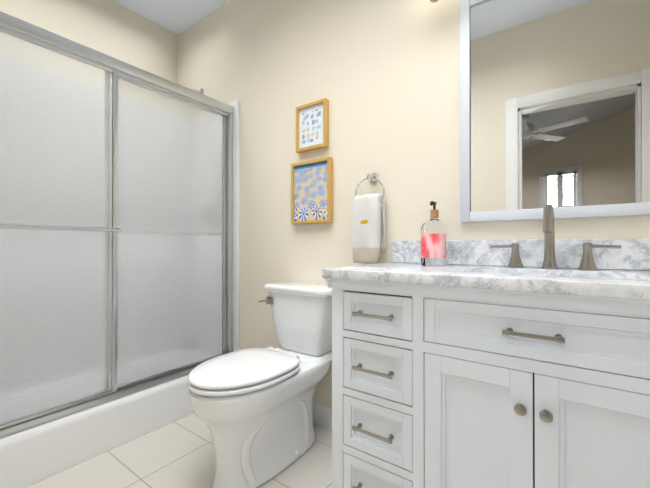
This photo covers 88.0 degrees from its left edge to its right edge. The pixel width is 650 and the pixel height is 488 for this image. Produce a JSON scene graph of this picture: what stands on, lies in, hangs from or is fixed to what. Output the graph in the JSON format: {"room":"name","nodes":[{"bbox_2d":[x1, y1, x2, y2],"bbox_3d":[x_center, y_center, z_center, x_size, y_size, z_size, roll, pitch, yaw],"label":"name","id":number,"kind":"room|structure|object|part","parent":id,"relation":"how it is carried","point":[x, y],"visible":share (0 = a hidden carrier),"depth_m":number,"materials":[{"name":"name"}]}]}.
{"room":"bathroom","nodes":[
{"label":"bathroom","id":0,"kind":"room"},
{"bbox_2d":[0,0,177,82],"bbox_3d":[-1.727,-0.348,2.094,0.120,2.700,1.640,0,0,36],"label":"wall","id":1,"kind":"structure","parent":0,"point":[114,29],"depth_m":2.32,"materials":[{"name":"paint"}]},
{"bbox_2d":[113,0,228,34],"bbox_3d":[-0.364,-1.752,1.178,3.410,0.100,1.760,0,0,36],"label":"ceiling","id":2,"kind":"structure","parent":0,"point":[177,17],"depth_m":2.44,"materials":[{"name":"white paint"}]},
{"bbox_2d":[25,413,331,487],"bbox_3d":[-1.314,1.040,-0.532,6.600,0.100,5.620,0,0,36],"label":"floor","id":3,"kind":"structure","parent":0,"point":[179,453],"depth_m":1.52,"materials":[{"name":"tile"}]},
{"bbox_2d":[0,11,239,487],"bbox_3d":[-1.331,-0.084,1.877,0.771,2.170,1.518,0,0,36],"label":"shower","id":4,"kind":"object","parent":3,"relation":"on","point":[119,251],"visible":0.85,"depth_m":1.64,"materials":[{"name":"white glass"}]},
{"label":"panel glass","id":5,"kind":"part","parent":4,"relation":"part of","materials":[{"name":"glass"}]},
{"bbox_3d":[-1.252,-0.065,1.394,0.058,1.637,0.737,0,0,36],"label":"panel","id":6,"kind":"part","parent":4,"relation":"part of","materials":[{"name":"white glass"}]},
{"bbox_2d":[0,375,193,487],"bbox_3d":[-1.336,0.889,1.876,0.760,0.225,1.518,0,0,36],"label":"tub","id":7,"kind":"object","parent":4,"relation":"in","point":[30,454],"depth_m":1.56,"materials":[{"name":"white ceramic"}]},
{"label":"panel glass","id":8,"kind":"part","parent":4,"relation":"part of","materials":[{"name":"glass"}]},
{"bbox_3d":[-0.907,-0.062,1.991,0.058,1.637,0.737,0,0,36],"label":"panel","id":9,"kind":"part","parent":4,"relation":"part of","materials":[{"name":"white glass"}]},
{"bbox_2d":[187,281,331,487],"bbox_3d":[-0.269,0.607,1.564,0.448,0.785,0.759,0,0,36],"label":"toilet","id":10,"kind":"object","parent":3,"relation":"on","point":[252,408],"visible":0.96,"depth_m":1.44,"materials":[{"name":"white ceramic"}]},
{"bbox_2d":[322,205,649,487],"bbox_3d":[0.538,0.433,1.095,0.960,1.129,0.565,0,0,36],"label":"bathroom vanity","id":11,"kind":"object","parent":3,"relation":"on","point":[498,364],"visible":1,"depth_m":0.91,"materials":[{"name":"white wood"}]},
{"bbox_2d":[421,201,447,265],"bbox_3d":[0.441,-0.042,1.355,0.093,0.254,0.093,0,0,36],"label":"soap dispenser","id":12,"kind":"object","parent":11,"relation":"on","point":[434,240],"visible":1,"depth_m":1.32,"materials":[{"name":"clear glass"}]},
{"bbox_2d":[490,205,620,269],"bbox_3d":[0.747,-0.024,1.123,0.374,0.215,0.161,0,0,36],"label":"faucet","id":13,"kind":"object","parent":11,"relation":"on","point":[587,262],"depth_m":1.15,"materials":[{"name":"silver metal"}]},
{"bbox_2d":[177,0,649,407],"bbox_3d":[0.120,-0.349,1.833,3.410,2.700,0.120,0,0,36],"label":"wall","id":14,"kind":"structure","parent":0,"point":[382,77],"depth_m":1.79,"materials":[{"name":"paint"}]},
{"bbox_2d":[291,157,332,223],"bbox_3d":[-0.078,-0.290,1.882,0.277,0.349,0.032,0,0,36],"label":"framed picture","id":15,"kind":"object","parent":14,"relation":"attached to","point":[311,191],"visible":0.98,"depth_m":1.87,"materials":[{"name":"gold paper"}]},
{"bbox_2d":[296,98,328,152],"bbox_3d":[-0.074,-0.656,1.881,0.212,0.258,0.032,0,0,36],"label":"framed picture","id":16,"kind":"object","parent":14,"relation":"attached to","point":[312,126],"visible":0.98,"depth_m":1.87,"materials":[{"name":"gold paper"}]},
{"bbox_2d":[313,401,331,430],"bbox_3d":[-0.118,0.941,1.918,1.118,0.120,0.014,0,0,36],"label":"baseboard","id":17,"kind":"structure","parent":14,"relation":"attached to","point":[322,415],"depth_m":1.82,"materials":[{"name":"white wood"}]},
{"bbox_2d":[352,173,385,263],"bbox_3d":[0.216,-0.128,1.633,0.165,0.443,0.085,0,0,36],"label":"towel ring","id":18,"kind":"object","parent":14,"relation":"attached to","point":[368,230],"visible":1,"depth_m":1.60,"materials":[{"name":"white fabric"}]},
{"bbox_2d":[392,238,649,269],"bbox_3d":[0.699,0.034,1.317,0.936,0.102,0.020,0,0,36],"label":"backsplash","id":19,"kind":"structure","parent":14,"relation":"attached to","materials":[{"name":"stone"}]},
{"bbox_2d":[459,0,649,221],"bbox_3d":[0.823,-0.556,1.230,0.630,0.928,0.022,0,0,36],"label":"mirror","id":20,"kind":"object","parent":14,"relation":"attached to","point":[555,104],"visible":0.94,"depth_m":1.22,"materials":[{"name":"white mirror"}]}
]}

